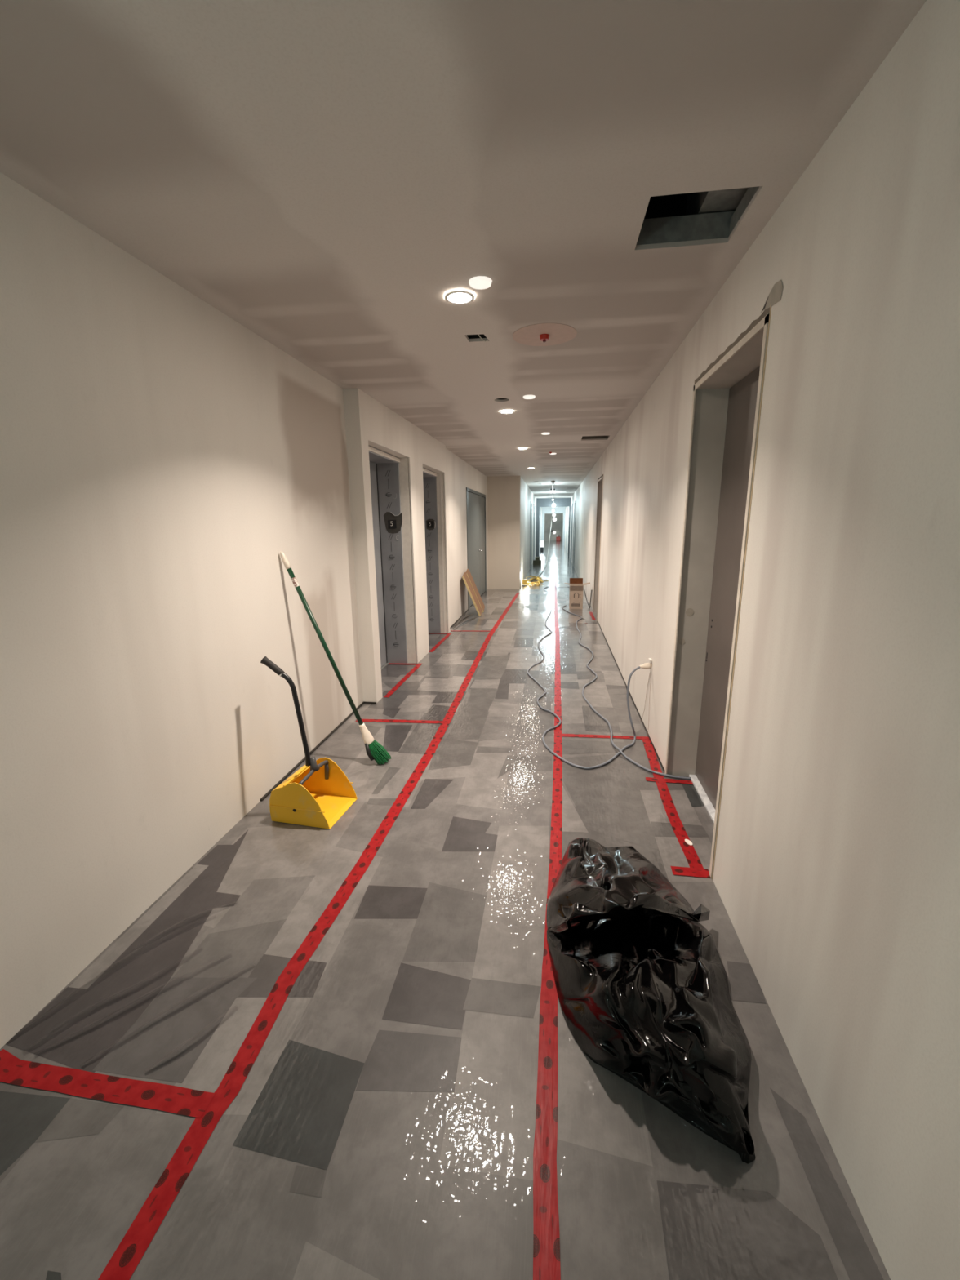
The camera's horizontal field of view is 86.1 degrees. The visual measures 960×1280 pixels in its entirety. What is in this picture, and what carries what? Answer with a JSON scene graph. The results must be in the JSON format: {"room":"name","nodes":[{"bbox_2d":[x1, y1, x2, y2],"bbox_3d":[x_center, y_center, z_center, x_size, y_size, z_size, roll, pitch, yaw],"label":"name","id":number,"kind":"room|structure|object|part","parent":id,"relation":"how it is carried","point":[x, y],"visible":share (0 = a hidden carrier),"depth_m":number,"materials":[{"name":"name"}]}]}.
{"room":"building corridor","nodes":[
{"label":"building corridor","id":0,"kind":"room"},
{"bbox_2d":[0,172,363,1048],"bbox_3d":[-1.558,0.100,0.779,0.120,2.494,7.030,1,13,8],"label":"wall","id":1,"kind":"structure","parent":0,"point":[160,456],"depth_m":1.97,"materials":[{"name":"paint"}]},
{"bbox_2d":[260,608,468,801],"bbox_3d":[-0.711,0.174,5.994,0.118,0.012,6.501,1,13,8],"label":"baseboard","id":2,"kind":"structure","parent":1,"relation":"attached to","point":[295,767],"depth_m":3.51,"materials":[{"name":"metal"}]},
{"bbox_2d":[342,387,377,703],"bbox_3d":[-1.106,-0.678,4.168,0.418,2.494,0.017,1,13,8],"label":"wall pillar","id":3,"kind":"structure","parent":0,"point":[351,396],"depth_m":4.11,"materials":[{"name":"paint"}]},
{"bbox_2d":[359,389,450,702],"bbox_3d":[-0.674,-0.983,5.594,0.015,2.544,2.991,1,13,9],"label":"wall","id":4,"kind":"structure","parent":0,"point":[380,425],"depth_m":5.32,"materials":[{"name":"paint"}]},
{"bbox_2d":[368,444,408,669],"bbox_3d":[-1.028,-0.669,4.904,0.321,2.152,1.191,1,13,8],"label":"door","id":5,"kind":"structure","parent":4,"relation":"in","point":[384,475],"depth_m":5.38,"materials":[{"name":"metal"}]},
{"bbox_3d":[-0.893,-1.688,4.649,0.012,0.033,1.151,1,13,8],"label":"head trim","id":6,"kind":"part","parent":5,"relation":"part of","materials":[{"name":"paint"}]},
{"bbox_3d":[-1.127,0.377,5.140,0.100,0.008,1.116,1,13,8],"label":"sill","id":7,"kind":"part","parent":5,"relation":"part of","materials":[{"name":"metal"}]},
{"bbox_2d":[387,520,396,528],"bbox_3d":[-0.908,-1.198,5.321,0.088,0.086,0.006,1,13,8],"label":"number sign","id":8,"kind":"object","parent":5,"relation":"attached to","point":[391,523],"visible":1,"depth_m":5.32,"materials":[{"name":"black plastic"}]},
{"bbox_2d":[385,470,399,646],"bbox_3d":[-0.925,-0.825,5.412,0.060,1.837,0.006,1,13,8],"label":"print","id":9,"kind":"object","parent":5,"relation":"attached to","point":[390,533],"depth_m":5.41},
{"bbox_2d":[368,440,416,662],"bbox_3d":[-0.843,-0.681,4.875,0.094,2.180,1.211,1,13,8],"label":"trim","id":10,"kind":"structure","parent":4,"relation":"attached to","point":[403,464],"depth_m":5.40,"materials":[{"name":"steel"}]},
{"bbox_2d":[422,467,440,633],"bbox_3d":[-0.781,-1.024,6.464,0.314,2.145,1.135,1,13,8],"label":"door","id":11,"kind":"structure","parent":4,"relation":"in","point":[429,480],"depth_m":6.94,"materials":[{"name":"metal"}]},
{"bbox_2d":[425,484,433,621],"bbox_3d":[-0.678,-1.158,6.949,0.060,1.837,0.006,1,13,8],"label":"panel","id":12,"kind":"object","parent":11,"relation":"attached to","point":[428,487],"depth_m":6.94,"materials":[{"name":"grey metal"}]},
{"bbox_2d":[426,520,433,528],"bbox_3d":[-0.661,-1.540,6.855,0.088,0.086,0.006,1,13,8],"label":"number sign","id":13,"kind":"object","parent":11,"relation":"attached to","point":[429,523],"visible":1,"depth_m":6.85,"materials":[{"name":"black plastic"}]},
{"bbox_3d":[-0.643,-2.039,6.210,0.012,0.033,1.095,1,13,8],"label":"head trim","id":14,"kind":"part","parent":11,"relation":"part of","materials":[{"name":"paint"}]},
{"bbox_2d":[422,463,447,632],"bbox_3d":[-0.593,-1.036,6.434,0.094,2.173,1.155,1,13,8],"label":"trim","id":15,"kind":"structure","parent":4,"relation":"attached to","point":[438,497],"depth_m":6.94,"materials":[{"name":"paint"}]},
{"bbox_2d":[0,540,890,1279],"bbox_3d":[2.385,-3.151,20.439,3.549,0.001,47.516,1,13,8],"label":"floor","id":16,"kind":"structure","parent":0,"point":[382,1126],"depth_m":1.48,"materials":[{"name":"grey tile"}]},
{"bbox_2d":[0,1048,215,1117],"bbox_3d":[-1.074,1.225,1.419,0.718,0.001,0.077,2,13,10],"label":"tape","id":17,"kind":"object","parent":16,"relation":"on","point":[14,1070],"visible":1,"depth_m":1.41,"materials":[{"name":"red plastic"}]},
{"bbox_2d":[97,592,519,1279],"bbox_3d":[0.023,0.159,6.042,0.130,0.001,10.801,1,13,8],"label":"tape","id":18,"kind":"object","parent":16,"relation":"on","point":[122,1265],"visible":1,"depth_m":1.49,"materials":[{"name":"red plastic"}]},
{"bbox_2d":[260,656,357,829],"bbox_3d":[-0.909,0.498,2.684,0.376,0.855,0.310,2,13,13],"label":"dustpan","id":19,"kind":"object","parent":16,"relation":"on","point":[317,794],"visible":1,"depth_m":2.66,"materials":[{"name":"yellow plastic"}]},
{"bbox_2d":[280,551,391,764],"bbox_3d":[-0.869,0.136,3.151,0.582,1.347,0.099,-2,13,-4],"label":"broom","id":20,"kind":"object","parent":16,"relation":"on","point":[375,750],"visible":1,"depth_m":3.19,"materials":[{"name":"green plastic"}]},
{"bbox_3d":[-0.932,0.069,3.142,0.403,1.033,0.027,-1,13,-2],"label":"handle","id":21,"kind":"part","parent":20,"relation":"part of","materials":[{"name":"green metal"}]},
{"bbox_2d":[355,719,444,723],"bbox_3d":[-0.621,0.631,4.001,0.701,0.001,0.058,1,13,5],"label":"tape","id":22,"kind":"object","parent":16,"relation":"on","point":[363,720],"visible":0.95,"depth_m":4.00,"materials":[{"name":"red plastic"}]},
{"bbox_2d":[383,663,422,697],"bbox_3d":[-0.743,0.382,5.099,0.052,0.001,1.130,1,13,9],"label":"tape","id":23,"kind":"object","parent":16,"relation":"on","point":[393,690],"visible":1,"depth_m":5.01,"materials":[{"name":"red plastic"}]},
{"bbox_2d":[388,662,418,664],"bbox_3d":[-0.834,0.263,5.624,0.340,0.001,0.042,1,13,6],"label":"tape","id":24,"kind":"object","parent":16,"relation":"on","point":[389,663],"visible":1,"depth_m":5.62,"materials":[{"name":"red plastic"}]},
{"bbox_2d":[429,633,451,652],"bbox_3d":[-0.504,0.024,6.658,0.052,0.001,1.075,1,13,9],"label":"tape","id":25,"kind":"object","parent":16,"relation":"on","point":[446,636],"visible":1,"depth_m":6.60,"materials":[{"name":"red plastic"}]},
{"bbox_2d":[462,572,482,616],"bbox_3d":[-0.123,-0.751,8.441,0.298,0.706,0.397,1,13,8],"label":"leaning board","id":26,"kind":"object","parent":16,"relation":"on","point":[465,578],"visible":1,"depth_m":8.38,"materials":[{"name":"brown wood"}]},
{"bbox_2d":[466,568,484,612],"bbox_3d":[-0.079,-0.841,8.766,0.303,0.735,0.434,1,13,8],"label":"leaning board","id":27,"kind":"object","parent":16,"relation":"on","point":[468,572],"visible":0.86,"depth_m":8.73,"materials":[{"name":"brown wood"}]},
{"bbox_2d":[521,579,527,586],"bbox_3d":[1.075,-1.382,12.416,0.120,0.150,0.080,1,13,8],"label":"work light","id":28,"kind":"object","parent":16,"relation":"on","point":[524,581],"visible":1,"depth_m":12.39,"materials":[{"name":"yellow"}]},
{"bbox_2d":[533,560,541,565],"bbox_3d":[2.050,-2.772,18.416,0.285,0.170,0.350,1,13,8],"label":"carton","id":29,"kind":"object","parent":16,"relation":"on","point":[535,562],"visible":0.98,"depth_m":18.25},
{"bbox_2d":[524,576,555,586],"bbox_3d":[1.372,-1.512,13.038,0.710,0.115,1.944,4,14,21],"label":"extension cord","id":30,"kind":"object","parent":16,"relation":"on","point":[537,577],"visible":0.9,"depth_m":12.99,"materials":[{"name":"yellow plastic"}]},
{"bbox_2d":[540,541,543,551],"bbox_3d":[3.187,-4.804,26.412,0.160,0.550,0.080,1,13,8],"label":"work light","id":31,"kind":"object","parent":16,"relation":"on","point":[541,542],"visible":0.92,"depth_m":26.39,"materials":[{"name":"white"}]},
{"bbox_2d":[537,513,552,576],"bbox_3d":[3.078,-4.776,23.013,0.201,2.007,19.607,1,13,9],"label":"extension cord","id":32,"kind":"object","parent":16,"relation":"on","point":[552,513],"visible":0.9,"depth_m":22.33,"materials":[{"name":"grey rubber"}]},
{"bbox_2d":[533,580,562,1279],"bbox_3d":[1.047,-0.090,7.081,0.097,0.001,13.200,1,13,8],"label":"tape","id":33,"kind":"object","parent":16,"relation":"on","point":[546,1236],"visible":0.98,"depth_m":1.39,"materials":[{"name":"red plastic"}]},
{"bbox_2d":[555,535,560,541],"bbox_3d":[6.276,-8.167,41.203,0.340,0.460,0.240,1,13,8],"label":"container","id":34,"kind":"object","parent":16,"relation":"on","point":[557,538],"visible":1,"depth_m":41.11,"materials":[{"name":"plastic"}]},
{"bbox_2d":[564,577,590,608],"bbox_3d":[1.712,-0.824,9.101,0.450,0.519,0.252,1,13,8],"label":"cardboard box","id":35,"kind":"object","parent":16,"relation":"on","point":[576,585],"visible":1,"depth_m":9.02,"materials":[{"name":"brown cardboard"}]},
{"bbox_2d":[527,586,651,768],"bbox_3d":[1.078,-0.487,7.663,0.851,0.535,9.343,0,13,4],"label":"extension cord","id":36,"kind":"object","parent":16,"relation":"on","point":[646,665],"visible":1,"depth_m":3.60,"materials":[{"name":"grey rubber"}]},
{"bbox_2d":[589,612,595,619],"bbox_3d":[1.828,-0.395,8.376,0.056,0.001,0.750,1,13,8],"label":"tape","id":37,"kind":"object","parent":16,"relation":"on","point":[590,613],"visible":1,"depth_m":8.36,"materials":[{"name":"red plastic"}]},
{"bbox_2d":[561,733,649,739],"bbox_3d":[0.892,0.689,3.670,0.610,0.001,0.052,1,13,6],"label":"tape","id":38,"kind":"object","parent":16,"relation":"on","point":[562,735],"visible":1,"depth_m":3.67,"materials":[{"name":"red plastic"}]},
{"bbox_2d":[561,604,690,779],"bbox_3d":[1.257,0.086,6.231,0.479,0.031,6.536,0,13,4],"label":"extension cord","id":39,"kind":"object","parent":16,"relation":"on","point":[589,661],"visible":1,"depth_m":3.75,"materials":[{"name":"grey rubber"}]},
{"bbox_2d":[546,837,755,1164],"bbox_3d":[0.533,0.958,1.796,0.614,0.318,1.174,2,13,12],"label":"garbage bag","id":40,"kind":"object","parent":16,"relation":"on","point":[642,986],"visible":1,"depth_m":1.52,"materials":[{"name":"black plastic"}]},
{"bbox_2d":[645,777,693,784],"bbox_3d":[1.127,0.830,3.031,0.286,0.001,0.046,2,13,11],"label":"tape","id":41,"kind":"object","parent":16,"relation":"on","point":[650,779],"visible":1,"depth_m":3.03,"materials":[{"name":"red plastic"}]},
{"bbox_2d":[642,739,704,877],"bbox_3d":[1.050,0.859,2.912,0.077,0.001,1.452,1,13,9],"label":"tape","id":42,"kind":"object","parent":16,"relation":"on","point":[692,858],"visible":1,"depth_m":2.70,"materials":[{"name":"red plastic"}]},
{"bbox_2d":[684,839,692,845],"bbox_3d":[0.993,0.963,2.449,0.025,0.003,0.050,-3,13,-12],"label":"flake","id":43,"kind":"object","parent":42,"relation":"on","point":[688,842],"visible":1,"depth_m":2.45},
{"bbox_2d":[671,866,710,877],"bbox_3d":[0.920,1.012,2.246,0.159,0.001,0.059,1,13,8],"label":"tape","id":44,"kind":"object","parent":16,"relation":"on","point":[695,872],"visible":1,"depth_m":2.25,"materials":[{"name":"red plastic"}]},
{"bbox_2d":[0,0,926,497],"bbox_3d":[2.311,-5.443,19.242,3.300,0.016,46.200,1,13,8],"label":"ceiling","id":45,"kind":"structure","parent":0,"point":[320,175],"depth_m":1.44,"materials":[{"name":"paint"}]},
{"bbox_2d":[444,290,474,304],"bbox_3d":[-0.091,-1.540,2.311,0.132,0.006,0.132,1,13,8],"label":"recessed light","id":46,"kind":"object","parent":45,"relation":"in","point":[458,297],"visible":1,"depth_m":2.31,"materials":[{"name":"white"}]},
{"bbox_2d":[467,333,487,342],"bbox_3d":[-0.015,-1.704,2.830,0.130,0.092,0.135,1,13,8],"label":"junction box","id":47,"kind":"object","parent":45,"relation":"attached to","point":[482,335],"visible":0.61,"depth_m":2.89,"materials":[{"name":"metal"}]},
{"bbox_2d":[468,275,492,289],"bbox_3d":[0.002,-1.510,2.175,0.100,0.012,0.100,1,13,8],"label":"ceiling disc","id":48,"kind":"object","parent":45,"relation":"attached to","point":[481,282],"visible":1,"depth_m":2.16,"materials":[{"name":"white plastic"}]},
{"bbox_2d":[499,409,514,413],"bbox_3d":[0.247,-2.091,4.713,0.132,0.006,0.132,1,13,8],"label":"recessed light","id":49,"kind":"object","parent":45,"relation":"in","point":[504,411],"visible":1,"depth_m":4.70,"materials":[{"name":"white"}]},
{"bbox_2d":[523,395,535,399],"bbox_3d":[0.399,-1.969,4.170,0.100,0.012,0.100,1,13,8],"label":"ceiling disc","id":50,"kind":"object","parent":45,"relation":"attached to","point":[526,397],"visible":1,"depth_m":4.14,"materials":[{"name":"white plastic"}]},
{"bbox_2d":[512,323,577,346],"bbox_3d":[0.340,-1.624,2.709,0.335,0.034,0.339,1,13,8],"label":"detector","id":51,"kind":"object","parent":45,"relation":"attached to","point":[540,334],"visible":1,"depth_m":2.70,"materials":[{"name":"red"}]},
{"bbox_2d":[582,435,608,439],"bbox_3d":[1.410,-2.526,6.281,0.345,0.078,0.345,1,13,8],"label":"ceiling vent","id":52,"kind":"object","parent":45,"relation":"in","point":[584,437],"visible":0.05,"depth_m":6.45,"materials":[{"name":"metal"}]},
{"bbox_2d":[636,186,759,244],"bbox_3d":[0.725,-1.487,1.751,0.372,0.083,0.350,1,13,8],"label":"frame","id":53,"kind":"object","parent":45,"relation":"attached to","point":[717,224],"visible":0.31,"depth_m":1.90,"materials":[{"name":"metal"}]},
{"bbox_2d":[440,448,488,633],"bbox_3d":[-0.169,-1.835,9.304,0.015,2.544,4.930,1,13,8],"label":"wall","id":54,"kind":"structure","parent":0,"point":[460,475],"depth_m":8.04,"materials":[{"name":"paint"}]},
{"bbox_2d":[466,487,486,608],"bbox_3d":[-0.083,-1.839,10.127,0.194,2.085,2.535,1,13,8],"label":"door","id":55,"kind":"structure","parent":54,"relation":"in","point":[475,500],"depth_m":10.04,"materials":[{"name":"grey paint"}]},
{"bbox_2d":[487,475,520,589],"bbox_3d":[0.484,-2.415,11.704,0.862,2.494,0.200,1,13,8],"label":"wall","id":56,"kind":"structure","parent":0,"point":[504,492],"depth_m":11.59,"materials":[{"name":"beige paint"}]},
{"bbox_2d":[520,476,542,587],"bbox_3d":[2.988,-5.865,26.704,0.140,2.494,31.020,1,13,8],"label":"wall","id":57,"kind":"structure","parent":0,"point":[526,495],"depth_m":14.30,"materials":[{"name":"paint"}]},
{"bbox_2d":[538,506,567,550],"bbox_3d":[3.948,-6.086,27.624,1.504,2.494,0.120,1,13,8],"label":"trim","id":58,"kind":"structure","parent":57,"relation":"attached to","point":[564,506],"depth_m":27.56,"materials":[{"name":"white paint"}]},
{"bbox_2d":[535,497,571,556],"bbox_3d":[3.196,-4.875,22.354,1.504,2.494,0.200,1,13,8],"label":"trim","id":59,"kind":"structure","parent":57,"relation":"attached to","point":[540,502],"depth_m":22.10,"materials":[{"name":"white paint"}]},
{"bbox_2d":[541,506,565,546],"bbox_3d":[4.706,-7.306,32.934,1.504,2.494,0.120,1,13,8],"label":"trim","id":60,"kind":"structure","parent":57,"relation":"attached to","point":[544,510],"depth_m":32.75,"materials":[{"name":"white paint"}]},
{"bbox_2d":[544,513,562,541],"bbox_3d":[5.931,-9.300,41.614,2.400,2.494,0.100,1,13,8],"label":"wall","id":61,"kind":"structure","parent":0,"point":[556,526],"depth_m":41.59,"materials":[{"name":"grey paint"}]},
{"bbox_2d":[466,193,687,399],"bbox_3d":[2.304,-5.996,19.116,3.300,0.050,46.200,1,13,8],"label":"ceiling slab","id":62,"kind":"structure","parent":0,"point":[673,205],"depth_m":2.59,"materials":[{"name":"black"}]},
{"bbox_2d":[685,187,748,215],"bbox_3d":[0.811,-1.721,1.674,0.209,0.395,0.781,1,13,8],"label":"duct pipe","id":63,"kind":"object","parent":62,"relation":"hanging from","point":[725,200],"visible":0.02,"depth_m":1.84,"materials":[{"name":"metal"}]},
{"bbox_2d":[562,0,959,1279],"bbox_3d":[3.480,-4.150,19.269,0.049,2.544,46.000,1,13,8],"label":"wall","id":64,"kind":"structure","parent":0,"point":[836,877],"depth_m":1.21,"materials":[{"name":"paint"}]},
{"bbox_2d":[529,500,576,568],"bbox_3d":[2.434,-3.522,17.210,1.646,2.160,0.998,-1,13,-2],"label":"trim","id":65,"kind":"structure","parent":64,"relation":"attached to","point":[575,500],"depth_m":16.95,"materials":[{"name":"white paint"}]},
{"bbox_2d":[533,503,573,561],"bbox_3d":[2.805,-4.121,19.817,1.646,2.160,0.998,-1,13,-2],"label":"trim","id":66,"kind":"structure","parent":64,"relation":"attached to","point":[534,504],"depth_m":19.51,"materials":[{"name":"white paint"}]},
{"bbox_2d":[592,475,603,621],"bbox_3d":[1.938,-1.446,8.108,0.166,2.170,0.896,1,13,8],"label":"door","id":67,"kind":"structure","parent":64,"relation":"in","point":[600,482],"depth_m":8.47,"materials":[{"name":"wood"}]},
{"bbox_2d":[597,621,664,772],"bbox_3d":[1.467,0.256,5.521,0.004,0.012,4.950,1,13,8],"label":"baseboard","id":68,"kind":"structure","parent":64,"relation":"attached to","point":[597,621],"depth_m":4.13,"materials":[{"name":"metal"}]},
{"bbox_2d":[648,657,653,674],"bbox_3d":[1.198,0.184,3.622,0.020,0.103,0.070,1,13,8],"label":"wall outlet","id":69,"kind":"object","parent":64,"relation":"attached to","point":[649,659],"visible":0.96,"depth_m":3.60,"materials":[{"name":"white plastic"}]},
{"bbox_2d":[640,674,651,735],"bbox_3d":[1.212,0.438,3.740,0.016,0.445,0.243,0,13,5],"label":"wires","id":70,"kind":"object","parent":69,"relation":"hanging from","point":[651,674],"visible":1,"depth_m":3.67,"materials":[{"name":"white plastic"}]},
{"bbox_2d":[664,304,771,879],"bbox_3d":[1.152,-0.150,2.403,0.221,2.197,0.961,1,13,8],"label":"door","id":71,"kind":"structure","parent":64,"relation":"in","point":[726,401],"depth_m":2.69,"materials":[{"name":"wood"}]},
{"bbox_2d":[694,307,769,384],"bbox_3d":[1.035,-1.214,2.176,0.001,0.029,0.955,1,13,8],"label":"door frame","id":72,"kind":"structure","parent":64,"relation":"attached to","point":[766,311],"depth_m":2.04,"materials":[{"name":"beige paint"}]},
{"bbox_2d":[762,280,782,311],"bbox_3d":[0.968,-1.134,1.704,0.001,0.072,0.170,1,13,8],"label":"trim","id":73,"kind":"structure","parent":64,"relation":"attached to","point":[775,295],"depth_m":1.68,"materials":[{"name":"beige paint"}]}
]}

